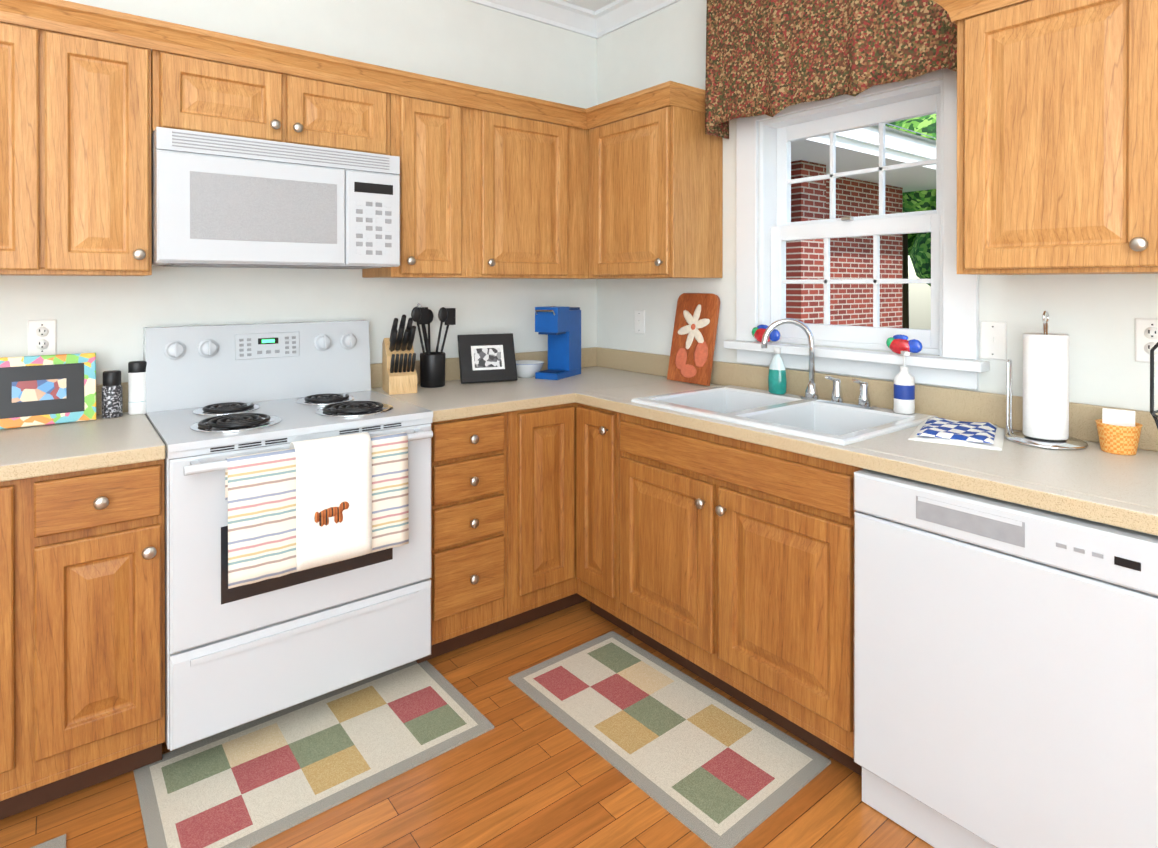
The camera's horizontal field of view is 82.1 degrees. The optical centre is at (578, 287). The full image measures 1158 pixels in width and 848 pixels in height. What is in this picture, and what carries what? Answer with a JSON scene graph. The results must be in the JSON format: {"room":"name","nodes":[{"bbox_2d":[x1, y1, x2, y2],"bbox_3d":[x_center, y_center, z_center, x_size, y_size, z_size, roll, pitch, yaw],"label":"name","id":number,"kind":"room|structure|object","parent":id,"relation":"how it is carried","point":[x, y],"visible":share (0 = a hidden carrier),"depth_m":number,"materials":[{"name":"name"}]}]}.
{"room":"kitchen","nodes":[
{"label":"kitchen","id":0,"kind":"room"},
{"bbox_2d":[0,0,596,384],"bbox_3d":[-1.846,-0.036,2.123,4.800,2.750,0.160,0,0,-38],"label":"wall","id":1,"kind":"structure","parent":0,"point":[106,319],"depth_m":2.73,"materials":[{"name":"paint"}]},
{"bbox_2d":[28,319,56,355],"bbox_3d":[-1.711,0.163,2.121,0.072,0.116,0.008,0,0,-38],"label":"electrical outlet plate","id":2,"kind":"object","parent":1,"relation":"attached to","point":[42,337],"visible":0.98,"depth_m":2.12,"materials":[{"name":"plastic"}]},
{"bbox_2d":[0,21,151,275],"bbox_3d":[-1.748,-0.386,1.868,0.903,0.700,0.356,0,0,-38],"label":"upper cabinet","id":3,"kind":"object","parent":1,"relation":"attached to","point":[75,163],"visible":0.98,"depth_m":1.92,"materials":[{"name":"brown wood"}]},
{"bbox_2d":[151,49,389,154],"bbox_3d":[-1.090,-0.610,2.380,0.760,0.255,0.356,0,0,-38],"label":"upper cabinet","id":4,"kind":"object","parent":1,"relation":"attached to","point":[190,93],"visible":0.73,"depth_m":2.23,"materials":[{"name":"brown wood"}]},
{"bbox_2d":[151,127,399,268],"bbox_3d":[-1.075,-0.274,2.362,0.758,0.408,0.404,0,0,-38],"label":"microwave","id":5,"kind":"object","parent":4,"relation":"attached to","point":[220,200],"visible":1,"depth_m":2.17,"materials":[{"name":"white plastic"}]},
{"bbox_2d":[362,93,469,277],"bbox_3d":[-0.656,-0.389,2.720,0.337,0.700,0.356,0,0,-38],"label":"upper cabinet","id":6,"kind":"object","parent":1,"relation":"attached to","point":[430,143],"visible":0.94,"depth_m":2.60,"materials":[{"name":"brown wood"}]},
{"bbox_2d":[466,0,603,38],"bbox_3d":[-1.772,-1.360,2.022,4.799,0.100,0.080,0,0,-38],"label":"crown molding","id":7,"kind":"structure","parent":1,"relation":"attached to","point":[557,13],"depth_m":3.31,"materials":[{"name":"white wood"}]},
{"bbox_2d":[470,108,603,278],"bbox_3d":[-0.159,-0.390,3.108,0.921,0.700,0.356,0,0,-38],"label":"upper cabinet","id":8,"kind":"object","parent":1,"relation":"attached to","point":[529,198],"visible":0.67,"depth_m":2.88,"materials":[{"name":"brown wood"}]},
{"bbox_2d":[0,600,933,847],"bbox_3d":[-0.320,1.376,0.173,5.120,0.060,5.120,0,0,-38],"label":"floor","id":9,"kind":"structure","parent":0,"point":[527,771],"depth_m":1.73,"materials":[{"name":"brown wood"}]},
{"bbox_2d":[31,834,65,847],"bbox_3d":[-1.450,1.337,1.165,0.878,0.008,0.505,0,0,-38],"label":"rug","id":10,"kind":"object","parent":9,"relation":"on","point":[58,842],"visible":1,"depth_m":1.59,"materials":[{"name":"grey fabric"}]},
{"bbox_2d":[0,459,164,819],"bbox_3d":[-1.654,0.897,1.753,0.903,0.862,0.661,0,0,-38],"label":"base cabinet","id":11,"kind":"object","parent":9,"relation":"on","point":[82,629],"visible":0.85,"depth_m":1.69,"materials":[{"name":"brown wood"}]},
{"bbox_2d":[0,382,165,481],"bbox_3d":[-1.663,0.394,1.762,0.903,0.139,0.633,0,0,-38],"label":"countertop","id":12,"kind":"structure","parent":11,"relation":"on","point":[125,438],"depth_m":1.78,"materials":[{"name":"laminate"}]},
{"bbox_2d":[0,353,95,428],"bbox_3d":[-1.662,0.316,2.051,0.280,0.211,0.089,0,0,-38],"label":"photo frame","id":13,"kind":"object","parent":12,"relation":"on","point":[45,390],"visible":1,"depth_m":2.04,"materials":[{"name":"multicoloured plastic"}]},
{"bbox_2d":[102,370,122,417],"bbox_3d":[-1.521,0.348,2.168,0.056,0.149,0.055,0,0,-38],"label":"spice jar","id":14,"kind":"object","parent":12,"relation":"on","point":[112,401],"visible":1,"depth_m":2.15,"materials":[{"name":"black plastic"}]},
{"bbox_2d":[128,361,146,414],"bbox_3d":[-1.470,0.335,2.221,0.058,0.175,0.039,0,0,-38],"label":"salt shaker","id":15,"kind":"object","parent":12,"relation":"on","point":[136,387],"visible":0.83,"depth_m":2.20,"materials":[{"name":"white plastic"}]},
{"bbox_2d":[143,320,432,750],"bbox_3d":[-0.974,0.732,2.237,0.762,1.187,0.724,0,0,-38],"label":"stove","id":16,"kind":"object","parent":9,"relation":"on","point":[217,396],"visible":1,"depth_m":2.05,"materials":[{"name":"white metal"}]},
{"bbox_2d":[225,432,408,588],"bbox_3d":[-0.753,0.637,1.962,0.513,0.348,0.051,0,0,-38],"label":"oven towel","id":17,"kind":"object","parent":16,"relation":"hanging from","point":[260,492],"visible":0.69,"depth_m":1.86,"materials":[{"name":"fabric"}]},
{"bbox_2d":[289,432,371,570],"bbox_3d":[-0.734,0.623,1.975,0.218,0.356,0.086,0,0,-38],"label":"towel","id":18,"kind":"object","parent":16,"relation":"hanging from","point":[333,498],"visible":1,"depth_m":1.94,"materials":[{"name":"white fabric"}]},
{"bbox_2d":[133,660,493,847],"bbox_3d":[-0.749,1.334,1.934,0.878,0.008,0.505,0,0,-38],"label":"area rug","id":19,"kind":"object","parent":9,"relation":"on","point":[253,783],"visible":0.96,"depth_m":1.88,"materials":[{"name":"multicoloured fabric"}]},
{"bbox_2d":[416,412,506,663],"bbox_3d":[-0.566,0.894,2.602,0.326,0.862,0.661,0,0,-38],"label":"base cabinet","id":20,"kind":"object","parent":9,"relation":"on","point":[469,529],"visible":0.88,"depth_m":2.37,"materials":[{"name":"brown wood"}]},
{"bbox_2d":[498,403,586,633],"bbox_3d":[-0.080,0.892,3.002,0.931,0.862,0.628,0,0,-38],"label":"base cabinet","id":21,"kind":"object","parent":9,"relation":"on","point":[541,514],"visible":0.4,"depth_m":2.56,"materials":[{"name":"brown wood"}]},
{"bbox_2d":[576,403,633,635],"bbox_3d":[0.289,0.893,2.751,0.661,0.862,0.258,0,0,-38],"label":"base cabinet","id":22,"kind":"object","parent":9,"relation":"on","point":[598,506],"visible":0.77,"depth_m":2.56,"materials":[{"name":"brown wood"}]},
{"bbox_2d":[370,355,569,421],"bbox_3d":[-0.465,0.391,2.693,0.600,0.139,0.637,0,0,-38],"label":"countertop","id":23,"kind":"structure","parent":22,"relation":"on","point":[454,400],"depth_m":2.61,"materials":[{"name":"laminate"}]},
{"bbox_2d":[382,315,416,394],"bbox_3d":[-0.716,0.264,2.670,0.109,0.313,0.192,0,0,-26],"label":"knife block","id":24,"kind":"object","parent":23,"relation":"on","point":[399,374],"visible":1,"depth_m":2.63,"materials":[{"name":"brown wood"}]},
{"bbox_2d":[411,303,455,387],"bbox_3d":[-0.632,0.244,2.828,0.201,0.351,0.172,0,0,-38],"label":"utensil crock","id":25,"kind":"object","parent":23,"relation":"on","point":[432,369],"visible":0.98,"depth_m":2.79,"materials":[{"name":"black plastic"}]},
{"bbox_2d":[457,333,517,383],"bbox_3d":[-0.407,0.313,2.947,0.250,0.207,0.109,0,0,-22],"label":"photo frame","id":26,"kind":"object","parent":23,"relation":"on","point":[484,358],"visible":0.98,"depth_m":2.93,"materials":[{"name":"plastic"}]},
{"bbox_2d":[516,360,543,377],"bbox_3d":[-0.250,0.385,3.110,0.180,0.068,0.180,0,0,-38],"label":"bowl","id":27,"kind":"object","parent":23,"relation":"on","point":[527,368],"visible":0.81,"depth_m":3.06,"materials":[{"name":"ceramic"}]},
{"bbox_2d":[522,347,660,362],"bbox_3d":[0.043,0.389,3.090,0.510,0.139,0.637,0,0,-38],"label":"backsplash","id":28,"kind":"structure","parent":22,"relation":"on","point":[592,354],"depth_m":3.42,"materials":[{"name":"laminate"}]},
{"bbox_2d":[508,631,830,847],"bbox_3d":[0.234,1.334,2.069,0.504,0.008,0.922,0,0,-38],"label":"area rug","id":29,"kind":"object","parent":9,"relation":"on","point":[710,767],"visible":1,"depth_m":1.97,"materials":[{"name":"multicoloured fabric"}]},
{"bbox_2d":[620,413,862,775],"bbox_3d":[0.661,0.895,2.275,0.661,0.862,0.946,0,0,-38],"label":"base cabinet","id":30,"kind":"object","parent":9,"relation":"on","point":[736,569],"visible":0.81,"depth_m":2.00,"materials":[{"name":"brown wood"}]},
{"bbox_2d":[515,353,1157,535],"bbox_3d":[0.742,0.393,2.170,0.659,0.139,2.948,0,0,-38],"label":"countertop","id":31,"kind":"structure","parent":30,"relation":"on","point":[1092,481],"depth_m":1.76,"materials":[{"name":"laminate"}]},
{"bbox_2d":[535,306,580,379],"bbox_3d":[-0.099,0.253,3.115,0.119,0.331,0.260,0,0,27],"label":"coffee maker","id":32,"kind":"object","parent":31,"relation":"on","point":[559,326],"visible":1,"depth_m":3.10,"materials":[{"name":"blue plastic"}]},
{"bbox_2d":[667,293,719,385],"bbox_3d":[0.504,0.223,2.927,0.093,0.391,0.235,0,0,-38],"label":"cutting board","id":33,"kind":"object","parent":31,"relation":"on","point":[693,338],"visible":1,"depth_m":2.91,"materials":[{"name":"brown wood"}]},
{"bbox_2d":[631,385,938,445],"bbox_3d":[0.669,0.494,2.280,0.555,0.170,0.840,0,0,-38],"label":"sink","id":34,"kind":"object","parent":31,"relation":"in","point":[797,415],"visible":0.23,"depth_m":2.29,"materials":[{"name":"ceramic"}]},
{"bbox_2d":[768,347,786,393],"bbox_3d":[0.759,0.318,2.546,0.057,0.177,0.075,0,0,-38],"label":"dish soap bottle","id":35,"kind":"object","parent":34,"relation":"on","point":[777,380],"visible":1,"depth_m":2.52,"materials":[{"name":"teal plastic"}]},
{"bbox_2d":[894,351,914,413],"bbox_3d":[1.057,0.308,2.163,0.063,0.200,0.061,0,0,-38],"label":"soap pump","id":36,"kind":"object","parent":34,"relation":"on","point":[904,392],"visible":0.98,"depth_m":2.14,"materials":[{"name":"white plastic"}]},
{"bbox_2d":[761,318,876,408],"bbox_3d":[0.834,0.261,2.340,0.163,0.295,0.353,0,0,-38],"label":"faucet","id":37,"kind":"object","parent":31,"relation":"on","point":[811,392],"visible":1,"depth_m":2.40,"materials":[{"name":"silver metal"}]},
{"bbox_2d":[908,417,1004,450],"bbox_3d":[1.088,0.411,1.909,0.220,0.026,0.300,0,0,34],"label":"dish towel","id":38,"kind":"object","parent":31,"relation":"on","point":[985,435],"visible":1,"depth_m":1.85,"materials":[{"name":"fabric"}]},
{"bbox_2d":[1005,311,1087,449],"bbox_3d":[1.276,0.244,1.821,0.188,0.360,0.188,0,0,-38],"label":"paper towel holder","id":39,"kind":"object","parent":31,"relation":"on","point":[1045,389],"visible":1,"depth_m":1.78,"materials":[{"name":"white paper"}]},
{"bbox_2d":[1095,408,1142,454],"bbox_3d":[1.388,0.371,1.711,0.096,0.107,0.096,0,0,-38],"label":"basket","id":40,"kind":"object","parent":31,"relation":"on","point":[1119,431],"visible":1,"depth_m":1.69,"materials":[{"name":"orange wicker"}]},
{"bbox_2d":[1150,342,1157,428],"bbox_3d":[1.473,0.255,1.528,0.246,0.338,0.252,0,0,-38],"label":"wire fruit basket","id":41,"kind":"object","parent":31,"relation":"on","point":[1152,411],"visible":1,"depth_m":1.62,"materials":[{"name":"black metal"}]},
{"bbox_2d":[854,469,1157,847],"bbox_3d":[1.135,0.906,1.656,0.639,0.867,0.607,0,0,-38],"label":"dishwasher","id":42,"kind":"object","parent":9,"relation":"on","point":[1005,674],"visible":0.98,"depth_m":1.43,"materials":[{"name":"white plastic"}]},
{"bbox_2d":[561,0,615,10],"bbox_3d":[-0.320,-1.444,0.162,5.120,0.080,5.120,0,0,-38],"label":"ceiling","id":43,"kind":"structure","parent":0,"point":[594,5],"depth_m":3.32,"materials":[{"name":"paint"}]},
{"bbox_2d":[597,0,1157,410],"bbox_3d":[1.586,-0.035,1.756,0.160,2.750,4.960,0,0,-38],"label":"wall","id":44,"kind":"structure","parent":0,"point":[1093,316],"depth_m":2.72,"materials":[{"name":"paint"}]},
{"bbox_2d":[595,0,680,34],"bbox_3d":[1.567,-1.358,1.579,0.080,0.100,4.710,0,0,-38],"label":"crown molding","id":45,"kind":"structure","parent":44,"relation":"attached to","point":[609,18],"depth_m":3.31,"materials":[{"name":"white wood"}]},
{"bbox_2d":[635,310,644,333],"bbox_3d":[0.294,0.171,3.268,0.015,0.116,0.072,0,0,-38],"label":"switch plate","id":46,"kind":"object","parent":44,"relation":"attached to","point":[639,321],"visible":1,"depth_m":3.26,"materials":[{"name":"plastic"}]},
{"bbox_2d":[584,81,722,278],"bbox_3d":[0.320,-0.424,2.947,0.364,0.769,0.586,0,0,-38],"label":"upper cabinet","id":47,"kind":"object","parent":44,"relation":"attached to","point":[655,193],"depth_m":2.79,"materials":[{"name":"brown wood"}]},
{"bbox_2d":[0,0,587,128],"bbox_3d":[-0.976,-0.766,2.258,2.604,0.080,0.040,0,0,-38],"label":"crown molding","id":48,"kind":"structure","parent":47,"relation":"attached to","point":[72,18],"depth_m":2.20,"materials":[{"name":"brown wood"}]},
{"bbox_2d":[705,0,956,138],"bbox_3d":[0.871,-0.965,2.375,0.150,0.685,0.973,0,0,-38],"label":"valance curtain","id":49,"kind":"object","parent":44,"relation":"attached to","point":[771,58],"visible":1,"depth_m":2.36,"materials":[{"name":"multicoloured fabric"}]},
{"bbox_2d":[724,68,989,389],"bbox_3d":[0.995,-0.228,2.459,0.226,1.089,0.985,0,0,-38],"label":"double-hung window","id":50,"kind":"structure","parent":44,"relation":"in","point":[766,226],"depth_m":2.43,"materials":[{"name":"white wood"}]},
{"bbox_2d":[751,324,780,341],"bbox_3d":[0.742,0.186,2.643,0.040,0.074,0.132,0,0,-38],"label":"glass ornament","id":51,"kind":"object","parent":50,"relation":"on","point":[758,331],"visible":0.77,"depth_m":2.64,"materials":[{"name":"multicoloured glass"}]},
{"bbox_2d":[886,334,922,353],"bbox_3d":[1.080,0.191,2.211,0.036,0.067,0.119,0,0,-38],"label":"glass ornament","id":52,"kind":"object","parent":50,"relation":"on","point":[897,344],"visible":0.96,"depth_m":2.20,"materials":[{"name":"multicoloured glass"}]},
{"bbox_2d":[980,321,1006,359],"bbox_3d":[1.261,0.163,2.029,0.015,0.116,0.072,0,0,-38],"label":"switch plate","id":53,"kind":"object","parent":44,"relation":"attached to","point":[993,339],"visible":1,"depth_m":2.03,"materials":[{"name":"plastic"}]},
{"bbox_2d":[932,0,1157,274],"bbox_3d":[1.413,-0.419,1.546,0.364,0.769,0.991,0,0,-38],"label":"upper cabinet","id":54,"kind":"object","parent":44,"relation":"attached to","point":[1057,137],"depth_m":1.63,"materials":[{"name":"brown wood"}]},
{"bbox_2d":[1135,318,1157,362],"bbox_3d":[1.495,0.140,1.735,0.008,0.116,0.072,0,0,-38],"label":"electrical outlet plate","id":55,"kind":"object","parent":44,"relation":"attached to","point":[1146,335],"visible":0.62,"depth_m":1.74,"materials":[{"name":"plastic"}]},
{"label":"outside","id":56,"kind":"structure","parent":0,"visible":0},
{"bbox_2d":[786,114,935,328],"bbox_3d":[5.597,-1.718,9.727,15.700,7.293,21.000,0,0,-38],"label":"view","id":57,"kind":"structure","parent":56,"point":[912,189],"depth_m":8.62,"materials":[{"name":"brick"}]}
]}

